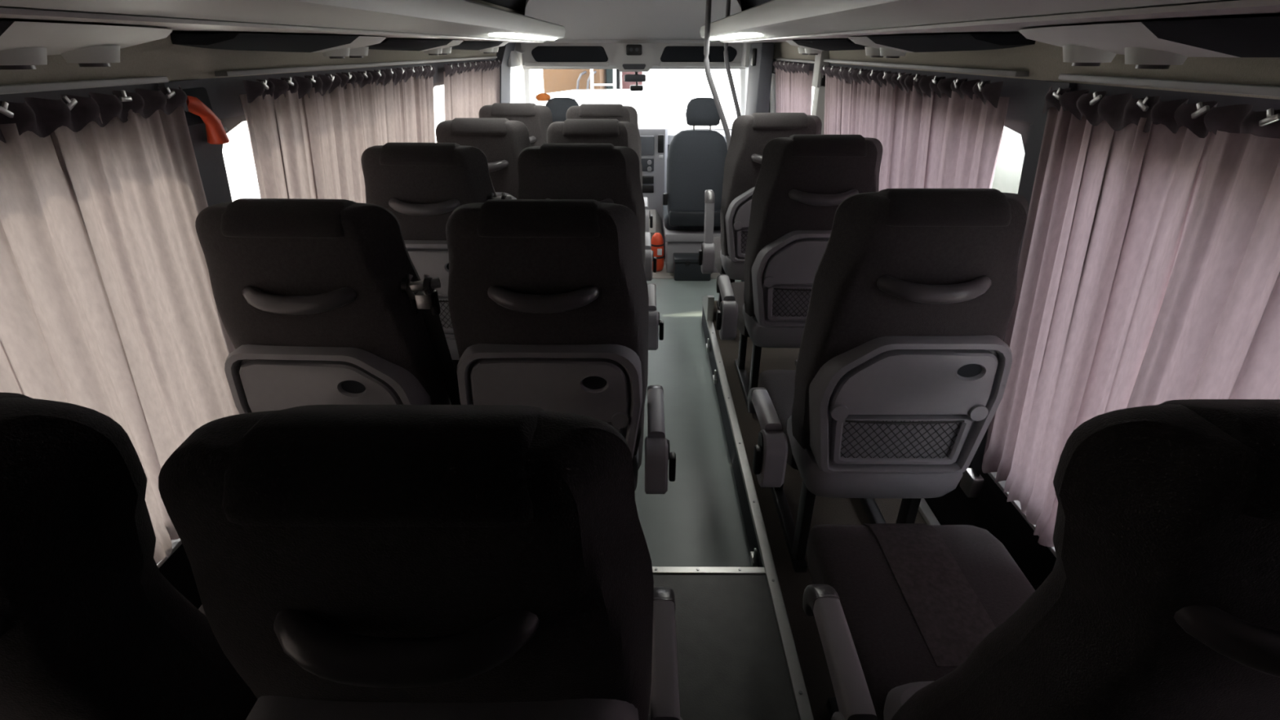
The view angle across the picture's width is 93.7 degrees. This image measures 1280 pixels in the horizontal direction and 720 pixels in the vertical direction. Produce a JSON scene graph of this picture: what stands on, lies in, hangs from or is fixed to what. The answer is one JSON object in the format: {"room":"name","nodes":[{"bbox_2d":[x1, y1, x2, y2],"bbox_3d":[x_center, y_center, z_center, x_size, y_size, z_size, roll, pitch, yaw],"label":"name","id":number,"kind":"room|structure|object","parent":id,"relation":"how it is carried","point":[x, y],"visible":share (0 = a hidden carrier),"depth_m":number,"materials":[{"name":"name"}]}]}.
{"room":"vehicle interior","nodes":[
{"label":"vehicle interior","id":0,"kind":"room"},
{"bbox_2d":[158,543,201,608],"bbox_3d":[-1.079,0.179,2.268,0.054,0.550,5.050,0,27,0],"label":"wall","id":1,"kind":"structure","parent":0,"point":[177,570],"depth_m":1.39,"materials":[{"name":"carpet"}]},
{"bbox_2d":[156,538,182,568],"bbox_3d":[-1.050,0.687,0.814,0.034,0.011,1.800,0,27,0],"label":"rail","id":2,"kind":"object","parent":1,"relation":"attached to","point":[176,544],"visible":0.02,"depth_m":1.33,"materials":[{"name":"grey metal"}]},
{"bbox_2d":[158,79,232,206],"bbox_3d":[-1.025,-0.196,1.451,0.155,0.870,0.145,0,27,0],"label":"trim","id":3,"kind":"structure","parent":1,"relation":"attached to","point":[209,157],"depth_m":1.34,"materials":[{"name":"plastic"}]},
{"bbox_2d":[219,115,246,151],"bbox_3d":[-1.033,-0.534,2.193,0.127,0.805,1.505,0,27,0],"label":"window","id":4,"kind":"structure","parent":1,"relation":"in","point":[230,123],"depth_m":1.43,"materials":[{"name":"black glass"}]},
{"bbox_2d":[433,81,444,87],"bbox_3d":[-1.026,-1.195,3.464,0.127,0.805,1.280,0,27,0],"label":"window","id":5,"kind":"structure","parent":1,"relation":"in","point":[441,82],"depth_m":2.88,"materials":[{"name":"black glass"}]},
{"bbox_2d":[0,0,523,84],"bbox_3d":[-0.919,-1.065,1.875,0.173,0.280,5.500,0,27,0],"label":"wall","id":6,"kind":"structure","parent":0,"point":[160,57],"depth_m":1.26,"materials":[{"name":"grey plastic"}]},
{"bbox_2d":[0,75,168,94],"bbox_3d":[-0.951,-0.138,0.384,0.034,0.011,1.800,0,27,0],"label":"rail","id":7,"kind":"object","parent":6,"relation":"attached to","point":[66,85],"visible":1,"depth_m":0.99,"materials":[{"name":"grey metal"}]},
{"bbox_2d":[0,85,239,564],"bbox_3d":[-0.974,0.192,0.759,0.150,0.909,1.480,0,27,0],"label":"curtain","id":8,"kind":"object","parent":7,"relation":"hanging from","point":[108,305],"visible":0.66,"depth_m":1.09,"materials":[{"name":"fabric"}]},
{"bbox_2d":[182,87,229,144],"bbox_3d":[-0.942,-0.522,1.290,0.052,0.113,0.120,0,27,0],"label":"hammer","id":9,"kind":"object","parent":6,"relation":"attached to","point":[200,109],"visible":0.74,"depth_m":1.29,"materials":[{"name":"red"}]},
{"bbox_2d":[0,58,496,119],"bbox_3d":[-0.986,-0.799,1.760,0.059,0.085,5.050,0,27,0],"label":"trim","id":10,"kind":"structure","parent":6,"relation":"attached to","point":[224,93],"depth_m":1.40,"materials":[{"name":"plastic"}]},
{"bbox_2d":[0,0,565,42],"bbox_3d":[-0.686,-0.888,1.554,0.478,0.087,4.670,0,27,0],"label":"luggage rack","id":11,"kind":"object","parent":6,"relation":"attached to","point":[465,20],"visible":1,"depth_m":0.97,"materials":[{"name":"grey plastic"}]},
{"bbox_2d":[0,21,173,69],"bbox_3d":[-0.814,-0.376,0.722,0.260,0.050,0.720,0,27,0],"label":"pod","id":12,"kind":"object","parent":11,"relation":"attached to","point":[23,45],"visible":1,"depth_m":0.76,"materials":[{"name":"grey plastic"}]},
{"bbox_2d":[170,33,386,58],"bbox_3d":[-0.809,-0.791,1.520,0.260,0.050,0.700,0,27,0],"label":"pod","id":13,"kind":"object","parent":11,"relation":"attached to","point":[334,46],"visible":1,"depth_m":1.31,"materials":[{"name":"grey plastic"}]},
{"bbox_2d":[367,39,463,55],"bbox_3d":[-0.805,-1.165,2.239,0.260,0.050,0.720,0,27,0],"label":"pod","id":14,"kind":"object","parent":11,"relation":"attached to","point":[430,46],"visible":0.94,"depth_m":2.06,"materials":[{"name":"grey plastic"}]},
{"bbox_2d":[449,41,507,53],"bbox_3d":[-0.801,-1.571,3.020,0.260,0.050,0.700,0,27,0],"label":"pod","id":15,"kind":"object","parent":11,"relation":"attached to","point":[484,46],"visible":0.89,"depth_m":2.85,"materials":[{"name":"grey plastic"}]},
{"bbox_2d":[488,32,557,40],"bbox_3d":[-0.507,-1.499,2.785,0.085,0.013,1.620,0,27,0],"label":"strip light","id":16,"kind":"object","parent":11,"relation":"attached to","point":[516,36],"depth_m":2.61,"materials":[{"name":"white plastic"}]},
{"bbox_2d":[214,56,497,76],"bbox_3d":[-0.938,-1.292,2.596,0.034,0.011,2.810,0,27,0],"label":"rail","id":17,"kind":"object","parent":6,"relation":"attached to","point":[286,69],"visible":1,"depth_m":1.76,"materials":[{"name":"grey metal"}]},
{"bbox_2d":[239,71,377,203],"bbox_3d":[-0.972,-0.410,1.917,0.158,0.909,0.710,0,27,0],"label":"curtain","id":18,"kind":"object","parent":17,"relation":"hanging from","point":[309,135],"visible":0.48,"depth_m":1.71,"materials":[{"name":"fabric"}]},
{"bbox_2d":[366,65,435,145],"bbox_3d":[-0.967,-0.733,2.538,0.155,0.909,0.691,0,27,0],"label":"curtain","id":19,"kind":"object","parent":17,"relation":"hanging from","point":[403,105],"visible":0.41,"depth_m":2.36,"materials":[{"name":"fabric"}]},
{"bbox_2d":[443,59,502,120],"bbox_3d":[-0.958,-1.252,3.536,0.148,0.909,1.180,0,27,0],"label":"curtain","id":20,"kind":"object","parent":17,"relation":"hanging from","point":[469,86],"visible":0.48,"depth_m":3.27,"materials":[{"name":"fabric"}]},
{"bbox_2d":[496,42,515,102],"bbox_3d":[-0.932,-1.884,4.165,0.260,0.900,0.320,0,27,0],"label":"trim","id":21,"kind":"structure","parent":6,"relation":"attached to","point":[503,54],"depth_m":4.06,"materials":[{"name":"plastic"}]},
{"bbox_2d":[507,48,519,67],"bbox_3d":[-0.901,-2.230,4.312,0.040,0.220,0.500,0,27,0],"label":"trim","id":22,"kind":"structure","parent":6,"relation":"attached to","point":[513,61],"depth_m":4.20,"materials":[{"name":"grey plastic"}]},
{"bbox_2d":[515,42,531,102],"bbox_3d":[-0.922,-2.132,4.758,0.120,0.748,0.882,-5,28,-10],"label":"trim","id":23,"kind":"structure","parent":6,"relation":"attached to","point":[523,75],"depth_m":4.62,"materials":[{"name":"white plastic"}]},
{"bbox_2d":[481,0,770,12],"bbox_3d":[-0.058,-1.298,1.749,1.727,0.290,5.500,0,27,0],"label":"ceiling","id":24,"kind":"structure","parent":0,"point":[516,5],"depth_m":3.82,"materials":[{"name":"grey plastic"}]},
{"bbox_2d":[521,0,744,39],"bbox_3d":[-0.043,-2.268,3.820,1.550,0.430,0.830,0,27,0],"label":"ceiling","id":25,"kind":"structure","parent":0,"point":[582,20],"depth_m":3.94,"materials":[{"name":"grey plastic"}]},
{"bbox_2d":[520,40,745,71],"bbox_3d":[-0.041,-2.234,4.352,1.600,0.250,0.337,0,27,0],"label":"panel","id":26,"kind":"object","parent":25,"relation":"attached to","point":[624,55],"visible":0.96,"depth_m":4.25,"materials":[{"name":"grey plastic"}]},
{"bbox_2d":[626,44,641,55],"bbox_3d":[-0.042,-2.176,4.210,0.110,0.067,0.022,0,27,0],"label":"light","id":27,"kind":"object","parent":26,"relation":"attached to","point":[631,50],"depth_m":4.20,"materials":[{"name":"black plastic"}]},
{"bbox_2d":[624,71,645,81],"bbox_3d":[-0.036,-2.078,4.380,0.160,0.087,0.030,0,27,0],"label":"mirror","id":28,"kind":"object","parent":26,"relation":"attached to","point":[628,77],"visible":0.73,"depth_m":4.37,"materials":[{"name":"grey mirror"}]},
{"bbox_2d":[630,81,643,90],"bbox_3d":[-0.026,-2.075,4.473,0.100,0.125,0.050,0,27,0],"label":"camera","id":29,"kind":"object","parent":26,"relation":"attached to","point":[633,87],"visible":0.73,"depth_m":4.47,"materials":[{"name":"black plastic"}]},
{"bbox_2d":[634,245,751,567],"bbox_3d":[-0.047,0.111,3.045,2.120,0.054,6.500,0,27,0],"label":"floor","id":30,"kind":"structure","parent":0,"point":[698,521],"depth_m":2.45,"materials":[{"name":"plastic"}]},
{"bbox_2d":[535,93,578,122],"bbox_3d":[-0.545,-1.306,4.401,0.455,1.217,0.630,0,27,0],"label":"seat","id":31,"kind":"object","parent":30,"relation":"on","point":[558,106],"depth_m":3.92,"materials":[{"name":"fabric"}]},
{"bbox_2d":[648,209,664,259],"bbox_3d":[0.048,-0.992,4.748,0.290,0.340,0.240,0,27,0],"label":"console foot","id":32,"kind":"object","parent":30,"relation":"on","point":[656,228],"visible":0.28,"depth_m":4.67,"materials":[{"name":"grey plastic"}]},
{"bbox_2d":[650,232,664,271],"bbox_3d":[0.126,-0.797,4.430,0.105,0.280,0.106,0,27,0],"label":"fire extinguisher","id":33,"kind":"object","parent":30,"relation":"on","point":[657,242],"visible":0.8,"depth_m":4.38,"materials":[{"name":"red metal"}]},
{"bbox_2d":[638,126,731,245],"bbox_3d":[-0.024,-1.509,5.065,1.900,0.885,0.780,0,27,0],"label":"dashboard","id":34,"kind":"object","parent":30,"relation":"on","point":[655,141],"visible":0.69,"depth_m":4.71,"materials":[{"name":"grey plastic"}]},
{"bbox_2d":[657,134,663,152],"bbox_3d":[0.162,-1.674,4.640,0.045,0.130,0.040,0,27,0],"label":"air vent","id":35,"kind":"object","parent":34,"relation":"attached to","point":[660,137],"depth_m":4.62,"materials":[{"name":"black plastic"}]},
{"bbox_2d":[673,253,711,280],"bbox_3d":[0.375,-0.669,4.316,0.270,0.165,0.160,0,27,0],"label":"box","id":36,"kind":"object","parent":30,"relation":"on","point":[686,267],"visible":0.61,"depth_m":4.26,"materials":[{"name":"grey plastic"}]},
{"bbox_2d":[662,97,727,272],"bbox_3d":[0.390,-1.292,4.404,0.455,1.190,0.630,0,27,0],"label":"seat","id":37,"kind":"object","parent":30,"relation":"on","point":[695,158],"visible":0.84,"depth_m":4.12,"materials":[{"name":"fabric"}]},
{"bbox_2d":[662,204,720,230],"bbox_3d":[0.398,-1.109,4.561,0.440,0.120,0.520,0,27,0],"label":"seat cushion","id":38,"kind":"object","parent":37,"relation":"on","point":[665,213],"depth_m":4.35,"materials":[{"name":"fabric"}]},
{"bbox_2d":[703,0,730,150],"bbox_3d":[0.435,-1.077,3.242,0.232,1.880,0.060,0,27,0],"label":"handrail","id":39,"kind":"object","parent":30,"relation":"on","point":[708,2],"visible":0.56,"depth_m":3.04,"materials":[{"name":"grey metal"}]},
{"bbox_2d":[723,0,741,117],"bbox_3d":[0.617,-1.423,3.990,0.196,1.796,0.060,0,27,0],"label":"handrail","id":40,"kind":"object","parent":30,"relation":"on","point":[728,2],"visible":0.38,"depth_m":3.78,"materials":[{"name":"grey metal"}]},
{"bbox_2d":[668,128,731,130],"bbox_3d":[-0.037,-1.639,5.494,1.970,0.900,0.060,0,27,0],"label":"wall","id":41,"kind":"structure","parent":0,"point":[668,128],"depth_m":5.29,"materials":[{"name":"grey"}]},
{"bbox_2d":[648,300,926,719],"bbox_3d":[0.472,0.618,1.857,1.010,0.150,3.930,0,27,0],"label":"floor","id":42,"kind":"structure","parent":0,"point":[731,662],"depth_m":1.57,"materials":[{"name":"plastic"}]},
{"bbox_2d":[702,295,714,320],"bbox_3d":[0.384,-0.346,3.397,0.033,0.140,0.310,0,27,0],"label":"plate","id":43,"kind":"object","parent":42,"relation":"on","point":[708,301],"visible":1,"depth_m":3.27,"materials":[{"name":"metal"}]},
{"bbox_2d":[652,566,765,574],"bbox_3d":[0.162,0.607,1.723,0.392,0.018,0.025,0,27,0],"label":"trim","id":44,"kind":"structure","parent":42,"relation":"attached to","point":[656,570],"depth_m":1.72,"materials":[{"name":"metal"}]},
{"bbox_2d":[702,307,763,567],"bbox_3d":[0.373,0.200,2.683,0.008,0.130,2.080,0,27,0],"label":"trim","id":45,"kind":"structure","parent":42,"relation":"attached to","point":[751,535],"depth_m":2.34,"materials":[{"name":"metal"}]},
{"bbox_2d":[706,337,710,351],"bbox_3d":[0.363,-0.088,3.193,0.018,0.070,0.050,0,27,0],"label":"latch","id":46,"kind":"object","parent":45,"relation":"attached to","point":[708,346],"visible":1,"depth_m":3.18,"materials":[{"name":"metal"}]},
{"bbox_2d":[712,369,717,383],"bbox_3d":[0.361,0.074,2.882,0.018,0.070,0.050,0,27,0],"label":"latch","id":47,"kind":"object","parent":45,"relation":"attached to","point":[714,376],"visible":1,"depth_m":2.87,"materials":[{"name":"metal"}]},
{"bbox_2d":[749,547,758,567],"bbox_3d":[0.356,0.604,1.862,0.018,0.070,0.050,0,27,0],"label":"latch","id":48,"kind":"object","parent":45,"relation":"attached to","point":[753,559],"visible":0.9,"depth_m":1.85,"materials":[{"name":"metal"}]},
{"bbox_2d":[702,302,813,719],"bbox_3d":[0.375,0.531,1.869,0.032,0.018,3.830,0,27,0],"label":"trim","id":49,"kind":"structure","parent":42,"relation":"attached to","point":[797,683],"depth_m":1.77,"materials":[{"name":"metal"}]},
{"bbox_2d":[697,112,822,310],"bbox_3d":[0.553,-0.691,3.013,0.530,1.063,0.671,1,27,2],"label":"passenger seat","id":50,"kind":"object","parent":42,"relation":"on","point":[750,134],"visible":0.48,"depth_m":2.66,"materials":[{"name":"fabric"}]},
{"bbox_2d":[713,236,725,274],"bbox_3d":[0.595,-0.553,3.188,0.416,0.116,0.472,0,27,0],"label":"seat cushion","id":51,"kind":"object","parent":50,"relation":"on","point":[718,256],"depth_m":3.08,"materials":[{"name":"fabric"}]},
{"bbox_2d":[715,134,882,413],"bbox_3d":[0.554,-0.355,2.365,0.530,1.063,0.671,1,27,2],"label":"passenger seat","id":52,"kind":"object","parent":42,"relation":"on","point":[802,180],"visible":0.63,"depth_m":2.00,"materials":[{"name":"fabric"}]},
{"bbox_2d":[730,281,749,337],"bbox_3d":[0.597,-0.216,2.540,0.416,0.116,0.472,0,27,0],"label":"seat cushion","id":53,"kind":"object","parent":52,"relation":"on","point":[738,287],"depth_m":2.44,"materials":[{"name":"fabric"}]},
{"bbox_2d":[747,188,1028,572],"bbox_3d":[0.550,0.028,1.629,0.530,1.063,0.671,1,27,2],"label":"passenger seat","id":54,"kind":"object","parent":42,"relation":"on","point":[899,380],"visible":1,"depth_m":1.28,"materials":[{"name":"fabric"}]},
{"bbox_2d":[758,369,798,470],"bbox_3d":[0.593,0.167,1.803,0.416,0.116,0.472,0,27,0],"label":"seat cushion","id":55,"kind":"object","parent":54,"relation":"on","point":[779,384],"depth_m":1.81,"materials":[{"name":"fabric"}]},
{"bbox_2d":[802,399,1279,719],"bbox_3d":[0.524,0.388,0.968,0.528,1.063,0.748,0,27,0],"label":"passenger seat","id":56,"kind":"object","parent":42,"relation":"on","point":[1159,599],"visible":1,"depth_m":0.58,"materials":[{"name":"fabric"}]},
{"bbox_2d":[806,524,1035,719],"bbox_3d":[0.579,0.507,1.180,0.416,0.116,0.472,0,27,0],"label":"seat cushion","id":57,"kind":"object","parent":56,"relation":"on","point":[917,600],"depth_m":1.17,"materials":[{"name":"fabric"}]},
{"bbox_2d":[924,460,1056,591],"bbox_3d":[0.967,0.183,2.260,0.054,0.550,5.050,0,27,0],"label":"wall","id":58,"kind":"structure","parent":0,"point":[991,511],"depth_m":1.57,"materials":[{"name":"carpet"}]},
{"bbox_2d":[769,73,775,112],"bbox_3d":[0.927,-1.482,4.015,0.146,0.785,0.400,0,27,0],"label":"trim","id":59,"kind":"structure","parent":58,"relation":"attached to","point":[772,94],"depth_m":3.91,"materials":[{"name":"grey plastic"}]},
{"bbox_2d":[918,497,940,524],"bbox_3d":[0.920,0.205,2.468,0.030,0.020,2.400,0,27,0],"label":"trim","id":60,"kind":"structure","parent":58,"relation":"attached to","point":[930,518],"depth_m":1.91,"materials":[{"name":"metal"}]},
{"bbox_2d":[960,224,1026,497],"bbox_3d":[0.839,0.011,1.443,0.041,0.690,0.164,-5,28,-9],"label":"anchor","id":61,"kind":"object","parent":58,"relation":"attached to","point":[971,482],"visible":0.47,"depth_m":1.52,"materials":[{"name":"black plastic"}]},
{"bbox_2d":[1004,118,1032,153],"bbox_3d":[0.924,-0.516,2.158,0.127,0.805,1.565,0,27,0],"label":"window","id":62,"kind":"structure","parent":58,"relation":"in","point":[1021,127],"depth_m":1.35,"materials":[{"name":"black glass"}]},
{"bbox_2d":[987,471,1057,558],"bbox_3d":[0.924,0.696,0.796,0.034,0.011,1.780,0,27,0],"label":"rail","id":63,"kind":"object","parent":58,"relation":"attached to","point":[1001,484],"visible":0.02,"depth_m":1.46,"materials":[{"name":"grey metal"}]},
{"bbox_2d":[1003,80,1075,341],"bbox_3d":[0.908,-0.171,1.402,0.155,0.870,0.115,0,27,0],"label":"trim","id":64,"kind":"structure","parent":58,"relation":"attached to","point":[1036,131],"depth_m":1.28,"materials":[{"name":"plastic"}]},
{"bbox_2d":[773,31,1279,99],"bbox_3d":[0.810,-1.061,1.867,0.173,0.280,5.500,0,27,0],"label":"wall","id":65,"kind":"structure","parent":0,"point":[1043,61],"depth_m":1.20,"materials":[{"name":"grey plastic"}]},
{"bbox_2d":[738,67,748,115],"bbox_3d":[0.843,-2.128,4.751,0.120,0.748,0.882,6,28,11],"label":"window","id":66,"kind":"structure","parent":65,"relation":"attached to","point":[744,73],"depth_m":4.69,"materials":[{"name":"white glass"}]},
{"bbox_2d":[740,42,752,67],"bbox_3d":[0.779,-2.227,4.304,0.120,0.220,0.500,0,27,0],"label":"trim","id":67,"kind":"structure","parent":65,"relation":"attached to","point":[745,51],"depth_m":4.12,"materials":[{"name":"grey plastic"}]},
{"bbox_2d":[741,42,774,281],"bbox_3d":[0.748,-1.306,4.084,0.105,1.510,0.420,0,27,0],"label":"door","id":68,"kind":"structure","parent":65,"relation":"in","point":[762,54],"depth_m":3.69,"materials":[{"name":"plastic"}]},
{"bbox_2d":[773,60,812,115],"bbox_3d":[0.864,-1.206,3.448,0.149,0.909,0.800,0,27,0],"label":"curtain","id":69,"kind":"object","parent":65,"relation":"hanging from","point":[793,81],"visible":0.45,"depth_m":3.25,"materials":[{"name":"pink fabric"}]},
{"bbox_2d":[775,57,814,63],"bbox_3d":[0.841,-1.611,3.227,0.034,0.011,0.980,0,27,0],"label":"rail","id":70,"kind":"object","parent":65,"relation":"attached to","point":[776,59],"visible":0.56,"depth_m":3.17,"materials":[{"name":"grey metal"}]},
{"bbox_2d":[811,75,825,134],"bbox_3d":[0.840,-0.957,2.924,0.050,0.800,0.080,0,27,0],"label":"trim","id":71,"kind":"structure","parent":65,"relation":"attached to","point":[818,106],"depth_m":2.77,"materials":[{"name":"grey plastic"}]},
{"bbox_2d":[811,50,829,87],"bbox_3d":[0.828,-1.347,2.732,0.045,0.190,0.100,0,27,0],"label":"trim","id":72,"kind":"structure","parent":65,"relation":"attached to","point":[819,59],"depth_m":2.71,"materials":[{"name":"grey plastic"}]},
{"bbox_2d":[823,58,1029,76],"bbox_3d":[0.833,-0.978,1.989,0.034,0.011,1.560,0,27,0],"label":"rail","id":73,"kind":"object","parent":65,"relation":"attached to","point":[949,68],"visible":1,"depth_m":1.61,"materials":[{"name":"grey metal"}]},
{"bbox_2d":[819,65,884,139],"bbox_3d":[0.860,-0.731,2.534,0.151,0.909,0.740,0,27,0],"label":"curtain","id":74,"kind":"object","parent":73,"relation":"hanging from","point":[853,96],"visible":0.39,"depth_m":2.32,"materials":[{"name":"pink fabric"}]},
{"bbox_2d":[876,71,1009,191],"bbox_3d":[0.858,-0.389,1.875,0.156,0.909,0.745,0,27,0],"label":"curtain","id":75,"kind":"object","parent":73,"relation":"hanging from","point":[941,132],"visible":0.44,"depth_m":1.65,"materials":[{"name":"pink fabric"}]},
{"bbox_2d":[700,0,1279,42],"bbox_3d":[0.576,-0.885,1.548,0.473,0.087,4.670,0,27,0],"label":"luggage rack","id":76,"kind":"object","parent":65,"relation":"attached to","point":[772,20],"visible":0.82,"depth_m":0.87,"materials":[{"name":"grey plastic"}]},
{"bbox_2d":[709,32,763,40],"bbox_3d":[0.413,-1.497,2.781,0.085,0.013,1.620,0,27,0],"label":"strip light","id":77,"kind":"object","parent":76,"relation":"attached to","point":[713,36],"depth_m":2.56,"materials":[{"name":"white plastic"}]},
{"bbox_2d":[786,39,866,54],"bbox_3d":[0.700,-1.206,2.317,0.260,0.050,0.670,0,27,0],"label":"pod","id":78,"kind":"object","parent":76,"relation":"attached to","point":[806,46],"visible":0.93,"depth_m":2.15,"materials":[{"name":"grey plastic"}]},
{"bbox_2d":[848,34,1035,57],"bbox_3d":[0.696,-0.816,1.567,0.260,0.050,0.700,0,27,0],"label":"pod","id":79,"kind":"object","parent":76,"relation":"attached to","point":[895,46],"visible":0.99,"depth_m":1.35,"materials":[{"name":"grey plastic"}]},
{"bbox_2d":[1018,16,1279,69],"bbox_3d":[0.692,-0.387,0.742,0.260,0.050,0.780,0,27,0],"label":"pod","id":80,"kind":"object","parent":76,"relation":"attached to","point":[1153,45],"visible":1,"depth_m":0.71,"materials":[{"name":"grey plastic"}]},
{"bbox_2d":[772,58,1279,123],"bbox_3d":[0.875,-0.795,1.751,0.059,0.085,5.050,0,27,0],"label":"trim","id":81,"kind":"structure","parent":65,"relation":"attached to","point":[1023,94],"depth_m":1.29,"materials":[{"name":"plastic"}]},
{"bbox_2d":[1057,73,1279,97],"bbox_3d":[0.824,-0.136,0.370,0.034,0.011,1.790,0,27,0],"label":"rail","id":82,"kind":"object","parent":65,"relation":"attached to","point":[1236,88],"visible":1,"depth_m":0.90,"materials":[{"name":"grey metal"}]},
{"bbox_2d":[982,85,1246,546],"bbox_3d":[0.853,-0.035,1.195,0.151,0.909,0.441,0,27,0],"label":"curtain","id":83,"kind":"object","parent":82,"relation":"hanging from","point":[1117,180],"visible":0.8,"depth_m":1.12,"materials":[{"name":"pink fabric"}]},
{"bbox_2d":[1126,104,1279,408],"bbox_3d":[0.829,0.246,0.656,0.134,0.909,0.785,0,27,0],"label":"curtain","id":84,"kind":"object","parent":82,"relation":"hanging from","point":[1215,335],"visible":0.3,"depth_m":0.81,"materials":[{"name":"pink fabric"}]},
{"bbox_3d":[-0.561,0.450,2.181,1.060,0.150,4.650,0,27,0],"label":"floor","id":85,"kind":"structure","parent":0,"visible":0},
{"bbox_2d":[0,392,257,719],"bbox_3d":[-0.624,0.380,0.936,0.420,1.063,0.748,0,27,0],"label":"passenger seat","id":86,"kind":"object","parent":85,"relation":"on","point":[91,628],"visible":0.56,"depth_m":0.52,"materials":[{"name":"fabric"}]},
{"bbox_2d":[198,604,206,616],"bbox_3d":[-0.623,0.498,1.148,0.416,0.116,0.472,0,27,0],"label":"seat cushion","id":87,"kind":"object","parent":86,"relation":"on","point":[201,608],"depth_m":1.11,"materials":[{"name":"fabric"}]},
{"bbox_2d":[195,198,461,413],"bbox_3d":[-0.644,0.053,1.616,0.478,1.063,0.668,1,27,2],"label":"passenger seat","id":88,"kind":"object","parent":85,"relation":"on","point":[318,301],"visible":0.59,"depth_m":1.22,"materials":[{"name":"fabric"}]},
{"bbox_2d":[158,404,683,719],"bbox_3d":[-0.166,0.394,0.974,0.497,1.063,0.748,0,27,0],"label":"passenger seat","id":89,"kind":"object","parent":85,"relation":"on","point":[347,562],"visible":1,"depth_m":0.49,"materials":[{"name":"fabric"}]},
{"bbox_2d":[360,142,511,373],"bbox_3d":[-0.645,-0.309,2.312,0.478,1.063,0.668,1,27,2],"label":"passenger seat","id":90,"kind":"object","parent":85,"relation":"on","point":[422,184],"visible":0.34,"depth_m":1.88,"materials":[{"name":"fabric"}]},
{"bbox_2d":[435,117,530,199],"bbox_3d":[-0.636,-0.650,2.969,0.478,1.063,0.668,1,27,2],"label":"passenger seat","id":91,"kind":"object","parent":85,"relation":"on","point":[502,140],"visible":0.16,"depth_m":2.51,"materials":[{"name":"fabric"}]},
{"bbox_2d":[479,102,552,146],"bbox_3d":[-0.637,-1.006,3.652,0.478,1.063,0.668,1,27,2],"label":"passenger seat","id":92,"kind":"object","parent":85,"relation":"on","point":[537,119],"visible":0.14,"depth_m":3.19,"materials":[{"name":"fabric"}]},
{"bbox_2d":[445,199,675,493],"bbox_3d":[-0.171,0.046,1.642,0.494,1.063,0.671,-1,27,-2],"label":"passenger seat","id":93,"kind":"object","parent":85,"relation":"on","point":[548,300],"visible":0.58,"depth_m":1.25,"materials":[{"name":"fabric"}]},
{"bbox_2d":[638,413,644,469],"bbox_3d":[-0.195,0.185,1.817,0.416,0.116,0.472,0,27,0],"label":"seat cushion","id":94,"kind":"object","parent":93,"relation":"on","point":[641,443],"depth_m":1.65,"materials":[{"name":"fabric"}]},
{"bbox_2d":[516,143,663,350],"bbox_3d":[-0.172,-0.318,2.342,0.494,1.063,0.671,-1,27,-2],"label":"passenger seat","id":95,"kind":"object","parent":85,"relation":"on","point":[606,173],"visible":0.31,"depth_m":1.89,"materials":[{"name":"fabric"}]},
{"bbox_2d":[546,119,656,280],"bbox_3d":[-0.180,-0.655,2.990,0.494,1.063,0.671,-1,27,-2],"label":"passenger seat","id":96,"kind":"object","parent":85,"relation":"on","point":[613,131],"visible":0.17,"depth_m":2.52,"materials":[{"name":"fabric"}]},
{"bbox_2d":[565,103,653,231],"bbox_3d":[-0.183,-1.014,3.682,0.494,1.063,0.671,-1,27,-2],"label":"passenger seat","id":97,"kind":"object","parent":85,"relation":"on","point":[619,112],"visible":0.23,"depth_m":3.21,"materials":[{"name":"fabric"}]},
{"label":"outside","id":98,"kind":"structure","parent":0,"visible":0},
{"bbox_2d":[222,75,814,201],"bbox_3d":[0.074,-4.963,14.326,80.000,0.050,90.000,0,27,0],"label":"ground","id":99,"kind":"structure","parent":98,"point":[239,163],"depth_m":20.15,"materials":[{"name":"white"}]},
{"bbox_2d":[530,69,616,95],"bbox_3d":[-1.131,-4.662,10.008,1.470,3.400,0.050,0,27,0],"label":"scaffold","id":100,"kind":"object","parent":99,"relation":"on","point":[592,84],"visible":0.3,"depth_m":10.00,"materials":[{"name":"white metal"}]},
{"bbox_2d":[542,69,606,93],"bbox_3d":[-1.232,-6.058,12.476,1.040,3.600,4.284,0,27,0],"label":"truck","id":101,"kind":"object","parent":99,"relation":"on","point":[554,80],"visible":0.2,"depth_m":10.89,"materials":[{"name":"brown paint"}]},
{"bbox_2d":[576,71,596,89],"bbox_3d":[-0.969,-4.991,10.791,0.376,0.382,0.311,0,27,0],"label":"mirror","id":102,"kind":"object","parent":101,"relation":"attached to","point":[583,77],"depth_m":10.86,"materials":[{"name":"mirror"}]},
{"bbox_2d":[606,69,622,88],"bbox_3d":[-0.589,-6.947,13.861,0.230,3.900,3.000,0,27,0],"label":"cabin","id":103,"kind":"object","parent":99,"relation":"on","point":[609,72],"visible":0.02,"depth_m":12.75,"materials":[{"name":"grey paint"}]},
{"bbox_2d":[510,88,739,128],"bbox_3d":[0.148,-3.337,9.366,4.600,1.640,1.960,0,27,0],"label":"windshield","id":104,"kind":"object","parent":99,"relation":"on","point":[654,107],"visible":0.02,"depth_m":8.38,"materials":[{"name":"clear glass"}]},
{"bbox_2d":[622,71,642,88],"bbox_3d":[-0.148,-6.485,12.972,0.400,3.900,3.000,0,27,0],"label":"shed","id":105,"kind":"object","parent":99,"relation":"on","point":[625,85],"visible":0.02,"depth_m":11.82,"materials":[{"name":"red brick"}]},
{"bbox_2d":[991,125,1024,194],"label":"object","id":106,"kind":"structure","parent":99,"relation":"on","point":[1009,166],"depth_m":3.54,"materials":[{"name":"grey"}]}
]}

